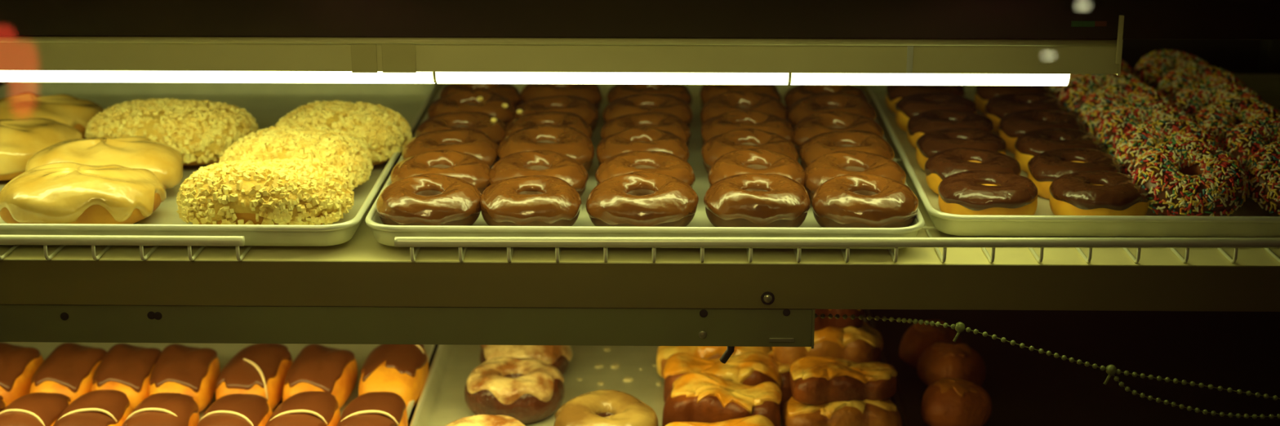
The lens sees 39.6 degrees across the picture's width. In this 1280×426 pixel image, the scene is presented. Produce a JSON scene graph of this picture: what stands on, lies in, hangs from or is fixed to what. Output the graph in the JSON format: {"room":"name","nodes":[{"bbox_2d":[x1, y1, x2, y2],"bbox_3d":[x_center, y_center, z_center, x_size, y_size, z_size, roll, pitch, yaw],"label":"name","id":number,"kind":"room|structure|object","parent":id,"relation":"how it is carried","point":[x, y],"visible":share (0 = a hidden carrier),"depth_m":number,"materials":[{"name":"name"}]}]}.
{"room":"food shop","nodes":[
{"label":"food shop","id":0,"kind":"room"},
{"bbox_3d":[-0.021,1.725,-0.743,6.000,0.050,8.400,0,16,1],"label":"floor","id":1,"kind":"structure","parent":0,"visible":0},
{"bbox_2d":[0,39,1279,85],"bbox_3d":[0.003,0.261,1.795,1.520,1.325,0.905,0,16,1],"label":"display case","id":2,"kind":"object","parent":1,"relation":"on","point":[1233,55],"visible":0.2,"depth_m":2.09,"materials":[{"name":"brown laminate"}]},
{"bbox_2d":[0,304,814,364],"bbox_3d":[-0.296,0.082,1.516,0.878,0.050,0.132,0,16,1],"label":"light fixture","id":3,"kind":"object","parent":2,"relation":"attached to","point":[730,328],"visible":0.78,"depth_m":1.45,"materials":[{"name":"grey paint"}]},
{"bbox_2d":[0,78,1279,311],"bbox_3d":[0.004,-0.041,1.774,1.480,0.038,0.713,0,16,1],"label":"display shelf","id":4,"kind":"object","parent":2,"relation":"attached to","point":[361,271],"visible":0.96,"depth_m":1.44,"materials":[{"name":"metal"}]},
{"bbox_2d":[0,235,252,261],"bbox_3d":[-0.518,-0.056,1.714,0.413,0.024,0.606,0,16,1],"label":"wire rack","id":5,"kind":"object","parent":4,"relation":"on","point":[108,241],"visible":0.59,"depth_m":1.42,"materials":[{"name":"silver metal"}]},
{"bbox_2d":[0,81,439,246],"bbox_3d":[-0.466,-0.062,1.721,0.481,0.021,0.576,0,16,1],"label":"sheet pan","id":6,"kind":"object","parent":4,"relation":"on","point":[267,103],"visible":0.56,"depth_m":1.91,"materials":[{"name":"metal"}]},
{"bbox_2d":[0,118,82,180],"bbox_3d":[-0.596,-0.060,1.656,0.143,0.051,0.106,-1,16,-5],"label":"donut","id":7,"kind":"object","parent":6,"relation":"on","point":[20,140],"visible":0.75,"depth_m":1.63,"materials":[{"name":"beige food"}]},
{"bbox_2d":[0,92,105,138],"bbox_3d":[-0.596,-0.091,1.757,0.140,0.053,0.106,-1,16,-5],"label":"donut","id":8,"kind":"object","parent":6,"relation":"on","point":[76,113],"visible":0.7,"depth_m":1.73,"materials":[{"name":"beige food"}]},
{"bbox_2d":[0,161,166,224],"bbox_3d":[-0.473,-0.015,1.506,0.135,0.048,0.107,-1,16,-2],"label":"donut","id":9,"kind":"object","parent":6,"relation":"on","point":[56,193],"visible":0.95,"depth_m":1.47,"materials":[{"name":"beige food"}]},
{"bbox_2d":[25,136,183,189],"bbox_3d":[-0.478,-0.044,1.602,0.142,0.050,0.102,1,16,4],"label":"donut","id":10,"kind":"object","parent":6,"relation":"on","point":[164,161],"visible":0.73,"depth_m":1.57,"materials":[{"name":"beige food"}]},
{"bbox_2d":[84,97,257,165],"bbox_3d":[-0.452,-0.079,1.709,0.166,0.057,0.119,2,17,6],"label":"donut","id":11,"kind":"object","parent":6,"relation":"on","point":[202,131],"visible":0.84,"depth_m":1.67,"materials":[{"name":"food"}]},
{"bbox_2d":[176,158,354,225],"bbox_3d":[-0.317,-0.016,1.505,0.147,0.052,0.115,1,16,3],"label":"donut","id":12,"kind":"object","parent":6,"relation":"on","point":[298,191],"visible":0.97,"depth_m":1.47,"materials":[{"name":"food"}]},
{"bbox_2d":[218,124,373,189],"bbox_3d":[-0.311,-0.047,1.606,0.135,0.054,0.111,1,16,4],"label":"donut","id":13,"kind":"object","parent":6,"relation":"on","point":[344,150],"visible":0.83,"depth_m":1.58,"materials":[{"name":"food"}]},
{"bbox_2d":[274,99,412,165],"bbox_3d":[-0.286,-0.076,1.699,0.135,0.057,0.115,2,17,6],"label":"donut","id":14,"kind":"object","parent":6,"relation":"on","point":[384,131],"visible":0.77,"depth_m":1.67,"materials":[{"name":"food"}]},
{"bbox_2d":[364,79,924,248],"bbox_3d":[0.008,-0.060,1.713,0.460,0.021,0.576,0,16,1],"label":"sheet pan","id":15,"kind":"object","parent":4,"relation":"on","point":[700,225],"visible":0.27,"depth_m":1.44,"materials":[{"name":"metal"}]},
{"bbox_2d":[376,173,481,226],"bbox_3d":[-0.176,-0.006,1.487,0.086,0.041,0.083,8,18,26],"label":"doughnut","id":16,"kind":"object","parent":15,"relation":"on","point":[424,199],"visible":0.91,"depth_m":1.46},
{"bbox_2d":[390,150,490,193],"bbox_3d":[-0.174,-0.029,1.563,0.086,0.042,0.084,13,21,38],"label":"doughnut","id":17,"kind":"object","parent":15,"relation":"on","point":[468,167],"visible":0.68,"depth_m":1.55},
{"bbox_2d":[401,128,498,168],"bbox_3d":[-0.174,-0.052,1.639,0.088,0.042,0.083,5,17,15],"label":"doughnut","id":18,"kind":"object","parent":15,"relation":"on","point":[477,143],"visible":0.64,"depth_m":1.62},
{"bbox_2d":[414,111,506,146],"bbox_3d":[-0.172,-0.073,1.714,0.089,0.040,0.081,7,18,21],"label":"doughnut","id":19,"kind":"object","parent":15,"relation":"on","point":[480,121],"visible":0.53,"depth_m":1.71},
{"bbox_2d":[490,117,497,121],"bbox_3d":[-0.140,-0.089,1.707,0.007,0.005,0.006,0,16,1],"label":"nut piece","id":20,"kind":"object","parent":19,"relation":"on","point":[493,119],"visible":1,"depth_m":1.71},
{"bbox_2d":[426,88,515,126],"bbox_3d":[-0.169,-0.097,1.788,0.086,0.046,0.084,13,21,37],"label":"doughnut","id":21,"kind":"object","parent":15,"relation":"on","point":[491,103],"visible":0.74,"depth_m":1.77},
{"bbox_2d":[476,96,483,101],"bbox_3d":[-0.161,-0.115,1.792,0.007,0.005,0.006,0,16,1],"label":"nut piece","id":22,"kind":"object","parent":21,"relation":"on","point":[479,98],"visible":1,"depth_m":1.79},
{"bbox_2d":[439,84,521,108],"bbox_3d":[-0.167,-0.118,1.867,0.084,0.040,0.082,14,21,39],"label":"doughnut","id":23,"kind":"object","parent":15,"relation":"on","point":[509,91],"visible":0.34,"depth_m":1.85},
{"bbox_2d":[480,175,582,226],"bbox_3d":[-0.091,-0.006,1.486,0.085,0.040,0.079,-3,17,-10],"label":"doughnut","id":24,"kind":"object","parent":15,"relation":"on","point":[528,200],"visible":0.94,"depth_m":1.46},
{"bbox_2d":[488,150,588,196],"bbox_3d":[-0.089,-0.029,1.563,0.086,0.041,0.083,12,20,36],"label":"doughnut","id":25,"kind":"object","parent":15,"relation":"on","point":[535,162],"visible":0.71,"depth_m":1.55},
{"bbox_2d":[497,125,594,172],"bbox_3d":[-0.087,-0.053,1.638,0.088,0.046,0.082,-4,17,-14],"label":"doughnut","id":26,"kind":"object","parent":15,"relation":"on","point":[571,142],"visible":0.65,"depth_m":1.62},
{"bbox_2d":[504,111,592,139],"bbox_3d":[-0.089,-0.073,1.712,0.086,0.041,0.080,0,16,1],"label":"doughnut","id":27,"kind":"object","parent":15,"relation":"on","point":[573,120],"visible":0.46,"depth_m":1.71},
{"bbox_2d":[513,95,599,132],"bbox_3d":[-0.085,-0.095,1.788,0.087,0.039,0.081,0,16,0],"label":"doughnut","id":28,"kind":"object","parent":15,"relation":"on","point":[581,106],"visible":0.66,"depth_m":1.78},
{"bbox_2d":[520,84,602,111],"bbox_3d":[-0.083,-0.119,1.867,0.085,0.041,0.080,-6,17,-19],"label":"doughnut","id":29,"kind":"object","parent":15,"relation":"on","point":[592,92],"visible":0.48,"depth_m":1.84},
{"bbox_2d":[586,171,698,226],"bbox_3d":[0.002,-0.006,1.484,0.089,0.044,0.086,15,22,42],"label":"doughnut","id":30,"kind":"object","parent":15,"relation":"on","point":[639,198],"visible":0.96,"depth_m":1.46,"materials":[{"name":"food"}]},
{"bbox_2d":[595,127,689,165],"bbox_3d":[0.003,-0.052,1.636,0.083,0.044,0.081,15,22,42],"label":"doughnut","id":31,"kind":"object","parent":15,"relation":"on","point":[642,139],"visible":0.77,"depth_m":1.62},
{"bbox_2d":[595,151,695,187],"bbox_3d":[0.004,-0.029,1.562,0.086,0.042,0.081,-7,18,-23],"label":"doughnut","id":32,"kind":"object","parent":15,"relation":"on","point":[667,163],"visible":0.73,"depth_m":1.55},
{"bbox_2d":[600,111,691,146],"bbox_3d":[0.005,-0.073,1.714,0.086,0.039,0.083,6,18,20],"label":"doughnut","id":33,"kind":"object","parent":15,"relation":"on","point":[666,122],"visible":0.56,"depth_m":1.71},
{"bbox_2d":[602,93,693,127],"bbox_3d":[0.007,-0.095,1.787,0.089,0.041,0.082,-5,17,-17],"label":"doughnut","id":34,"kind":"object","parent":15,"relation":"on","point":[637,103],"visible":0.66,"depth_m":1.77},
{"bbox_2d":[606,84,693,106],"bbox_3d":[0.010,-0.118,1.865,0.086,0.041,0.085,14,22,40],"label":"doughnut","id":35,"kind":"object","parent":15,"relation":"on","point":[618,91],"visible":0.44,"depth_m":1.85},
{"bbox_2d":[699,84,782,107],"bbox_3d":[0.105,-0.119,1.863,0.083,0.046,0.082,13,21,37],"label":"doughnut","id":36,"kind":"object","parent":15,"relation":"on","point":[707,92],"visible":0.29,"depth_m":1.84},
{"bbox_2d":[700,90,786,125],"bbox_3d":[0.104,-0.095,1.785,0.086,0.045,0.083,8,18,26],"label":"doughnut","id":37,"kind":"object","parent":15,"relation":"on","point":[734,100],"visible":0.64,"depth_m":1.77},
{"bbox_2d":[700,110,793,144],"bbox_3d":[0.104,-0.073,1.710,0.090,0.042,0.082,3,17,11],"label":"doughnut","id":38,"kind":"object","parent":15,"relation":"on","point":[737,119],"visible":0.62,"depth_m":1.70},
{"bbox_2d":[701,128,798,173],"bbox_3d":[0.101,-0.051,1.635,0.086,0.044,0.084,15,22,41],"label":"doughnut","id":39,"kind":"object","parent":15,"relation":"on","point":[716,146],"visible":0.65,"depth_m":1.62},
{"bbox_2d":[707,148,805,186],"bbox_3d":[0.102,-0.029,1.558,0.083,0.045,0.081,11,20,34],"label":"doughnut","id":40,"kind":"object","parent":15,"relation":"on","point":[758,161],"visible":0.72,"depth_m":1.55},
{"bbox_2d":[703,173,810,227],"bbox_3d":[0.097,-0.007,1.483,0.088,0.042,0.081,8,18,25],"label":"doughnut","id":41,"kind":"object","parent":15,"relation":"on","point":[748,199],"visible":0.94,"depth_m":1.46,"materials":[{"name":"food"}]},
{"bbox_2d":[783,84,869,111],"bbox_3d":[0.194,-0.114,1.855,0.086,0.040,0.084,13,21,37],"label":"doughnut","id":42,"kind":"object","parent":15,"relation":"on","point":[793,94],"visible":0.38,"depth_m":1.85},
{"bbox_2d":[786,93,876,128],"bbox_3d":[0.192,-0.095,1.784,0.088,0.043,0.083,6,18,21],"label":"doughnut","id":43,"kind":"object","parent":15,"relation":"on","point":[804,107],"visible":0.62,"depth_m":1.77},
{"bbox_2d":[792,111,884,155],"bbox_3d":[0.189,-0.072,1.709,0.086,0.041,0.083,10,19,31],"label":"doughnut","id":44,"kind":"object","parent":15,"relation":"on","point":[812,125],"visible":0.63,"depth_m":1.70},
{"bbox_2d":[799,129,894,170],"bbox_3d":[0.190,-0.050,1.634,0.087,0.042,0.081,1,16,2],"label":"doughnut","id":45,"kind":"object","parent":15,"relation":"on","point":[818,145],"visible":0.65,"depth_m":1.62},
{"bbox_2d":[804,150,906,199],"bbox_3d":[0.188,-0.028,1.558,0.087,0.043,0.084,9,19,28],"label":"doughnut","id":46,"kind":"object","parent":15,"relation":"on","point":[825,167],"visible":0.6,"depth_m":1.55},
{"bbox_2d":[811,173,918,227],"bbox_3d":[0.187,-0.005,1.480,0.086,0.043,0.083,10,19,30],"label":"doughnut","id":47,"kind":"object","parent":15,"relation":"on","point":[855,200],"visible":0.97,"depth_m":1.46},
{"bbox_2d":[394,98,1279,262],"bbox_3d":[0.267,-0.053,1.706,0.922,0.024,0.606,0,16,0],"label":"wire rack","id":48,"kind":"object","parent":4,"relation":"on","point":[557,242],"visible":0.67,"depth_m":1.42,"materials":[{"name":"silver metal"}]},
{"bbox_2d":[814,313,1279,400],"bbox_3d":[0.327,0.115,1.414,0.400,0.061,0.066,5,17,16],"label":"chain","id":49,"kind":"object","parent":4,"relation":"hanging from","point":[1111,370],"visible":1,"depth_m":1.39,"materials":[{"name":"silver metal"}]},
{"bbox_2d":[1111,374,1279,419],"bbox_3d":[0.449,0.143,1.397,0.162,0.041,0.005,0,16,0],"label":"chain","id":50,"kind":"object","parent":49,"relation":"hanging from","point":[1213,413],"visible":1,"depth_m":1.40,"materials":[{"name":"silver metal"}]},
{"bbox_2d":[866,73,1279,237],"bbox_3d":[0.493,-0.068,1.741,0.495,0.021,0.576,0,16,1],"label":"sheet pan","id":51,"kind":"object","parent":4,"relation":"on","point":[1250,220],"visible":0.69,"depth_m":1.48,"materials":[{"name":"metal"}]},
{"bbox_2d":[885,85,964,113],"bbox_3d":[0.304,-0.123,1.897,0.084,0.037,0.080,1,16,4],"label":"doughnut","id":52,"kind":"object","parent":51,"relation":"on","point":[894,93],"visible":0.23,"depth_m":1.87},
{"bbox_2d":[895,92,977,132],"bbox_3d":[0.304,-0.101,1.821,0.084,0.037,0.080,-7,18,-23],"label":"doughnut","id":53,"kind":"object","parent":51,"relation":"on","point":[908,106],"visible":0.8,"depth_m":1.80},
{"bbox_2d":[906,110,994,149],"bbox_3d":[0.305,-0.079,1.747,0.084,0.037,0.080,3,17,11],"label":"doughnut","id":54,"kind":"object","parent":51,"relation":"on","point":[922,123],"visible":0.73,"depth_m":1.73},
{"bbox_2d":[915,128,1006,170],"bbox_3d":[0.301,-0.057,1.671,0.084,0.037,0.080,-3,17,-9],"label":"doughnut","id":55,"kind":"object","parent":51,"relation":"on","point":[929,144],"visible":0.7,"depth_m":1.65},
{"bbox_2d":[924,147,1021,194],"bbox_3d":[0.299,-0.035,1.595,0.084,0.037,0.080,7,18,22],"label":"doughnut","id":56,"kind":"object","parent":51,"relation":"on","point":[941,165],"visible":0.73,"depth_m":1.58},
{"bbox_2d":[937,169,1038,215],"bbox_3d":[0.297,-0.012,1.520,0.084,0.037,0.080,1,16,4],"label":"doughnut","id":57,"kind":"object","parent":51,"relation":"on","point":[977,192],"visible":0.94,"depth_m":1.49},
{"bbox_2d":[974,85,1054,114],"bbox_3d":[0.399,-0.123,1.896,0.084,0.037,0.080,-2,16,-6],"label":"doughnut","id":58,"kind":"object","parent":51,"relation":"on","point":[983,94],"visible":0.3,"depth_m":1.87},
{"bbox_2d":[985,92,1068,133],"bbox_3d":[0.395,-0.101,1.819,0.084,0.037,0.080,3,17,11],"label":"doughnut","id":59,"kind":"object","parent":51,"relation":"on","point":[997,107],"visible":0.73,"depth_m":1.80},
{"bbox_2d":[999,109,1086,153],"bbox_3d":[0.394,-0.079,1.744,0.084,0.036,0.081,0,17,3],"label":"doughnut","id":60,"kind":"object","parent":51,"relation":"on","point":[1011,126],"visible":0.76,"depth_m":1.73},
{"bbox_2d":[1014,128,1106,173],"bbox_3d":[0.394,-0.056,1.669,0.083,0.036,0.080,0,16,-1],"label":"doughnut","id":61,"kind":"object","parent":51,"relation":"on","point":[1028,144],"visible":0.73,"depth_m":1.65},
{"bbox_2d":[1027,148,1124,199],"bbox_3d":[0.389,-0.034,1.593,0.082,0.038,0.082,-16,23,-43],"label":"doughnut","id":62,"kind":"object","parent":51,"relation":"on","point":[1046,166],"visible":0.69,"depth_m":1.58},
{"bbox_2d":[1049,59,1135,101],"bbox_3d":[0.481,-0.138,1.893,0.096,0.061,0.085,3,17,10],"label":"doughnut","id":63,"kind":"object","parent":51,"relation":"on","point":[1057,89],"visible":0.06,"depth_m":1.88,"materials":[{"name":"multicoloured food"}]},
{"bbox_2d":[1048,170,1150,215],"bbox_3d":[0.392,-0.012,1.518,0.085,0.036,0.080,-2,17,-8],"label":"doughnut","id":64,"kind":"object","parent":51,"relation":"on","point":[1090,193],"visible":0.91,"depth_m":1.49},
{"bbox_2d":[1059,70,1146,121],"bbox_3d":[0.477,-0.117,1.819,0.096,0.060,0.086,-5,17,-17],"label":"doughnut","id":65,"kind":"object","parent":51,"relation":"on","point":[1080,86],"visible":0.33,"depth_m":1.81,"materials":[{"name":"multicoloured food"}]},
{"bbox_2d":[1080,81,1176,137],"bbox_3d":[0.481,-0.095,1.744,0.096,0.057,0.087,-1,16,-2],"label":"doughnut","id":66,"kind":"object","parent":51,"relation":"on","point":[1099,103],"visible":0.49,"depth_m":1.74,"materials":[{"name":"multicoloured food"}]},
{"bbox_2d":[1097,99,1198,156],"bbox_3d":[0.479,-0.073,1.668,0.092,0.057,0.091,-12,20,-35],"label":"doughnut","id":67,"kind":"object","parent":51,"relation":"on","point":[1122,117],"visible":0.52,"depth_m":1.67,"materials":[{"name":"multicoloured food"}]},
{"bbox_2d":[1114,118,1223,177],"bbox_3d":[0.475,-0.050,1.593,0.096,0.058,0.086,5,17,18],"label":"doughnut","id":68,"kind":"object","parent":51,"relation":"on","point":[1140,138],"visible":0.46,"depth_m":1.59,"materials":[{"name":"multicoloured food"}]},
{"bbox_2d":[1133,48,1210,88],"bbox_3d":[0.572,-0.140,1.892,0.096,0.060,0.086,-6,18,-21],"label":"doughnut","id":69,"kind":"object","parent":51,"relation":"on","point":[1152,68],"visible":0.37,"depth_m":1.89,"materials":[{"name":"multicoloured food"}]},
{"bbox_2d":[1131,139,1248,216],"bbox_3d":[0.469,-0.028,1.518,0.095,0.058,0.088,7,18,21],"label":"doughnut","id":70,"kind":"object","parent":51,"relation":"on","point":[1180,178],"visible":0.96,"depth_m":1.50,"materials":[{"name":"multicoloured food"}]},
{"bbox_2d":[1156,64,1247,98],"bbox_3d":[0.577,-0.118,1.816,0.096,0.058,0.087,2,17,7],"label":"doughnut","id":71,"kind":"object","parent":51,"relation":"on","point":[1176,80],"visible":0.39,"depth_m":1.82,"materials":[{"name":"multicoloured food"}]},
{"bbox_2d":[1170,80,1264,118],"bbox_3d":[0.565,-0.096,1.742,0.095,0.058,0.088,13,21,37],"label":"doughnut","id":72,"kind":"object","parent":51,"relation":"on","point":[1191,100],"visible":0.44,"depth_m":1.74,"materials":[{"name":"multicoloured food"}]},
{"bbox_2d":[1194,97,1279,144],"bbox_3d":[0.565,-0.074,1.666,0.096,0.057,0.087,2,17,8],"label":"doughnut","id":73,"kind":"object","parent":51,"relation":"on","point":[1220,117],"visible":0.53,"depth_m":1.67,"materials":[{"name":"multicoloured food"}]},
{"bbox_2d":[1222,116,1279,170],"bbox_3d":[0.570,-0.052,1.591,0.092,0.057,0.091,-12,20,-36],"label":"doughnut","id":74,"kind":"object","parent":51,"relation":"on","point":[1246,138],"visible":0.55,"depth_m":1.59,"materials":[{"name":"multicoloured food"}]},
{"bbox_2d":[1244,140,1279,215],"bbox_3d":[0.565,-0.030,1.515,0.096,0.059,0.086,6,17,18],"label":"doughnut","id":75,"kind":"object","parent":51,"relation":"on","point":[1262,170],"visible":0.97,"depth_m":1.50,"materials":[{"name":"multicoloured food"}]},
{"bbox_2d":[0,0,1279,39],"bbox_3d":[0.004,-0.260,1.711,1.480,0.050,0.711,0,16,1],"label":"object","id":76,"kind":"object","parent":2,"relation":"attached to","point":[780,19],"visible":1,"depth_m":1.37,"materials":[{"name":"metal"}]},
{"bbox_2d":[0,14,1124,85],"bbox_3d":[-0.181,-0.139,1.442,1.110,0.072,0.146,0,16,1],"label":"light fixture","id":77,"kind":"object","parent":76,"relation":"attached to","point":[23,59],"visible":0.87,"depth_m":1.39,"materials":[{"name":"beige paint"}]},
{"bbox_2d":[408,309,895,425],"bbox_3d":[0.004,0.163,1.836,1.480,0.020,0.710,0,16,1],"label":"display shelf","id":78,"kind":"object","parent":2,"relation":"on","point":[436,346],"visible":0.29,"depth_m":1.83,"materials":[{"name":"grey metal"}]},
{"bbox_2d":[0,342,435,419],"bbox_3d":[-0.468,0.155,1.790,0.513,0.021,0.576,0,16,1],"label":"sheet pan","id":79,"kind":"object","parent":78,"relation":"on","point":[225,352],"visible":0.02,"depth_m":1.86,"materials":[{"name":"metal"}]},
{"bbox_2d":[0,395,7,412],"bbox_3d":[-0.608,0.193,1.600,0.063,0.051,0.121,1,16,3],"label":"pastry","id":80,"kind":"object","parent":79,"relation":"on","point":[3,405],"visible":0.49,"depth_m":1.62,"materials":[{"name":"beige"}]},
{"bbox_2d":[0,342,44,405],"bbox_3d":[-0.615,0.159,1.720,0.062,0.049,0.118,0,16,0],"label":"pastry","id":81,"kind":"object","parent":79,"relation":"on","point":[18,364],"visible":0.86,"depth_m":1.70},
{"bbox_2d":[0,392,71,425],"bbox_3d":[-0.547,0.194,1.597,0.059,0.051,0.121,1,16,3],"label":"pastry","id":82,"kind":"object","parent":79,"relation":"on","point":[35,409],"visible":0.97,"depth_m":1.59,"materials":[{"name":"beige"}]},
{"bbox_2d":[29,342,106,402],"bbox_3d":[-0.549,0.159,1.719,0.062,0.049,0.118,1,16,3],"label":"pastry","id":83,"kind":"object","parent":79,"relation":"on","point":[69,370],"visible":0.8,"depth_m":1.69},
{"bbox_2d":[53,390,132,425],"bbox_3d":[-0.492,0.194,1.599,0.061,0.051,0.118,-1,16,-2],"label":"pastry","id":84,"kind":"object","parent":79,"relation":"on","point":[97,407],"visible":0.99,"depth_m":1.59,"materials":[{"name":"beige"}]},
{"bbox_2d":[91,343,161,412],"bbox_3d":[-0.493,0.160,1.718,0.062,0.049,0.118,0,16,-1],"label":"pastry","id":85,"kind":"object","parent":79,"relation":"on","point":[126,368],"visible":0.73,"depth_m":1.68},
{"bbox_2d":[121,392,199,425],"bbox_3d":[-0.430,0.194,1.597,0.063,0.051,0.121,0,16,0],"label":"pastry","id":86,"kind":"object","parent":79,"relation":"on","point":[162,409],"visible":0.99,"depth_m":1.58,"materials":[{"name":"beige"}]},
{"bbox_2d":[148,343,220,412],"bbox_3d":[-0.440,0.160,1.717,0.062,0.049,0.118,-1,16,-3],"label":"pastry","id":87,"kind":"object","parent":79,"relation":"on","point":[194,372],"visible":0.87,"depth_m":1.69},
{"bbox_2d":[196,393,272,425],"bbox_3d":[-0.364,0.195,1.594,0.059,0.051,0.121,0,16,1],"label":"pastry","id":88,"kind":"object","parent":79,"relation":"on","point":[237,409],"visible":1,"depth_m":1.58,"materials":[{"name":"beige"}]},
{"bbox_2d":[215,343,292,409],"bbox_3d":[-0.372,0.159,1.718,0.060,0.050,0.119,1,16,5],"label":"pastry","id":89,"kind":"object","parent":79,"relation":"on","point":[257,369],"visible":0.87,"depth_m":1.69,"materials":[{"name":"brown"}]},
{"bbox_2d":[265,391,340,425],"bbox_3d":[-0.303,0.195,1.596,0.061,0.051,0.118,1,16,3],"label":"pastry","id":90,"kind":"object","parent":79,"relation":"on","point":[308,408],"visible":1,"depth_m":1.59,"materials":[{"name":"beige"}]},
{"bbox_2d":[282,343,357,408],"bbox_3d":[-0.308,0.161,1.715,0.062,0.049,0.118,1,16,5],"label":"pastry","id":91,"kind":"object","parent":79,"relation":"on","point":[317,367],"visible":0.86,"depth_m":1.69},
{"bbox_2d":[337,391,408,425],"bbox_3d":[-0.241,0.195,1.595,0.061,0.051,0.118,0,16,1],"label":"pastry","id":92,"kind":"object","parent":79,"relation":"on","point":[372,408],"visible":1,"depth_m":1.59,"materials":[{"name":"beige"}]},
{"bbox_2d":[358,344,428,408],"bbox_3d":[-0.238,0.158,1.724,0.061,0.048,0.120,0,16,1],"label":"pastry","id":93,"kind":"object","parent":79,"relation":"on","point":[402,370],"visible":0.71,"depth_m":1.69,"materials":[{"name":"brown"}]},
{"bbox_2d":[409,313,890,425],"bbox_3d":[0.016,0.157,1.782,0.448,0.021,0.576,0,16,1],"label":"sheet pan","id":94,"kind":"object","parent":78,"relation":"on","point":[442,402],"visible":0.06,"depth_m":1.78,"materials":[{"name":"metal"}]},
{"bbox_2d":[445,414,525,425],"bbox_3d":[-0.136,0.209,1.553,0.096,0.047,0.092,3,17,9],"label":"doughnut","id":95,"kind":"object","parent":94,"relation":"on","point":[479,420],"visible":1,"depth_m":1.56,"materials":[{"name":"food"}]},
{"bbox_2d":[464,356,564,424],"bbox_3d":[-0.119,0.169,1.692,0.096,0.046,0.090,-3,17,-10],"label":"doughnut","id":96,"kind":"object","parent":94,"relation":"on","point":[528,390],"visible":0.98,"depth_m":1.66,"materials":[{"name":"food"}]},
{"bbox_2d":[480,345,572,375],"bbox_3d":[-0.114,0.142,1.781,0.091,0.047,0.095,7,18,21],"label":"doughnut","id":97,"kind":"object","parent":94,"relation":"on","point":[559,357],"visible":0.19,"depth_m":1.75,"materials":[{"name":"food"}]},
{"bbox_2d":[594,364,603,368],"bbox_3d":[-0.043,0.156,1.813,0.009,0.002,0.008,-15,22,-42],"label":"flake","id":98,"kind":"object","parent":94,"relation":"on","point":[597,366],"visible":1,"depth_m":1.81,"materials":[{"name":"beige"}]},
{"bbox_2d":[554,389,658,425],"bbox_3d":[-0.030,0.194,1.593,0.096,0.052,0.091,-15,22,-41],"label":"doughnut","id":99,"kind":"object","parent":94,"relation":"on","point":[607,407],"visible":1,"depth_m":1.58,"materials":[{"name":"food"}]},
{"bbox_2d":[604,346,610,351],"bbox_3d":[-0.034,0.142,1.861,0.008,0.002,0.011,0,16,1],"label":"flake","id":100,"kind":"object","parent":94,"relation":"on","point":[606,348],"visible":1,"depth_m":1.86,"materials":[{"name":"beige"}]},
{"bbox_2d":[610,363,620,368],"bbox_3d":[-0.025,0.156,1.813,0.008,0.002,0.012,7,18,22],"label":"flake","id":101,"kind":"object","parent":94,"relation":"on","point":[615,366],"visible":1,"depth_m":1.81,"materials":[{"name":"beige"}]},
{"bbox_2d":[622,376,633,382],"bbox_3d":[-0.012,0.166,1.778,0.010,0.002,0.010,0,16,1],"label":"flake","id":102,"kind":"object","parent":94,"relation":"on","point":[626,379],"visible":1,"depth_m":1.77,"materials":[{"name":"beige"}]},
{"bbox_2d":[656,346,772,378],"bbox_3d":[0.074,0.141,1.758,0.117,0.054,0.056,-1,16,-2],"label":"pastry","id":103,"kind":"object","parent":94,"relation":"on","point":[664,353],"visible":0.18,"depth_m":1.73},
{"bbox_2d":[665,414,773,425],"bbox_3d":[0.071,0.206,1.571,0.105,0.044,0.060,-1,16,-2],"label":"pastry","id":104,"kind":"object","parent":94,"relation":"on","point":[754,420],"visible":1,"depth_m":1.58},
{"bbox_2d":[662,372,782,425],"bbox_3d":[0.077,0.179,1.641,0.110,0.055,0.055,3,17,9],"label":"pastry","id":105,"kind":"object","parent":94,"relation":"on","point":[694,397],"visible":0.95,"depth_m":1.62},
{"bbox_2d":[662,351,782,403],"bbox_3d":[0.080,0.161,1.698,0.114,0.054,0.054,2,17,6],"label":"pastry","id":106,"kind":"object","parent":94,"relation":"on","point":[754,368],"visible":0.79,"depth_m":1.68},
{"bbox_2d":[768,350,792,410],"bbox_3d":[0.173,0.159,1.718,0.116,0.050,0.071,-1,16,-5],"label":"pastry","id":107,"kind":"object","parent":94,"relation":"on","point":[784,370],"visible":0.13,"depth_m":1.68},
{"bbox_2d":[772,321,883,364],"bbox_3d":[0.181,0.122,1.710,0.108,0.041,0.062,2,17,8],"label":"pastry","id":108,"kind":"object","parent":94,"relation":"on","point":[864,344],"visible":0.39,"depth_m":1.68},
{"bbox_2d":[814,309,863,331],"bbox_3d":[0.178,0.088,1.710,0.075,0.041,0.056,-1,16,-2],"label":"bear claw","id":109,"kind":"object","parent":108,"relation":"on","point":[820,323],"visible":0.13,"depth_m":1.69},
{"bbox_2d":[782,396,902,425],"bbox_3d":[0.185,0.186,1.632,0.107,0.047,0.063,-2,16,-6],"label":"pastry","id":110,"kind":"object","parent":94,"relation":"on","point":[866,412],"visible":0.56,"depth_m":1.61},
{"bbox_2d":[789,355,897,404],"bbox_3d":[0.187,0.152,1.634,0.098,0.034,0.063,-1,16,-3],"label":"pastry","id":111,"kind":"object","parent":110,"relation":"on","point":[813,380],"visible":1,"depth_m":1.61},
{"bbox_3d":[0.491,0.160,1.775,0.497,0.021,0.576,0,16,1],"label":"sheet pan","id":112,"kind":"object","parent":78,"relation":"on","visible":0},
{"bbox_2d":[898,320,961,368],"bbox_3d":[0.294,0.134,1.807,0.072,0.048,0.061,-14,22,-40],"label":"roll","id":113,"kind":"object","parent":112,"relation":"on","point":[918,337],"visible":0.47,"depth_m":1.79,"materials":[{"name":"food"}]},
{"bbox_2d":[916,342,986,386],"bbox_3d":[0.308,0.152,1.745,0.062,0.048,0.072,-5,17,-17],"label":"roll","id":114,"kind":"object","parent":112,"relation":"on","point":[940,360],"visible":0.88,"depth_m":1.73,"materials":[{"name":"food"}]},
{"bbox_2d":[920,377,991,425],"bbox_3d":[0.295,0.179,1.654,0.067,0.048,0.067,2,17,7],"label":"roll","id":115,"kind":"object","parent":112,"relation":"on","point":[947,402],"visible":1,"depth_m":1.63,"materials":[{"name":"food"}]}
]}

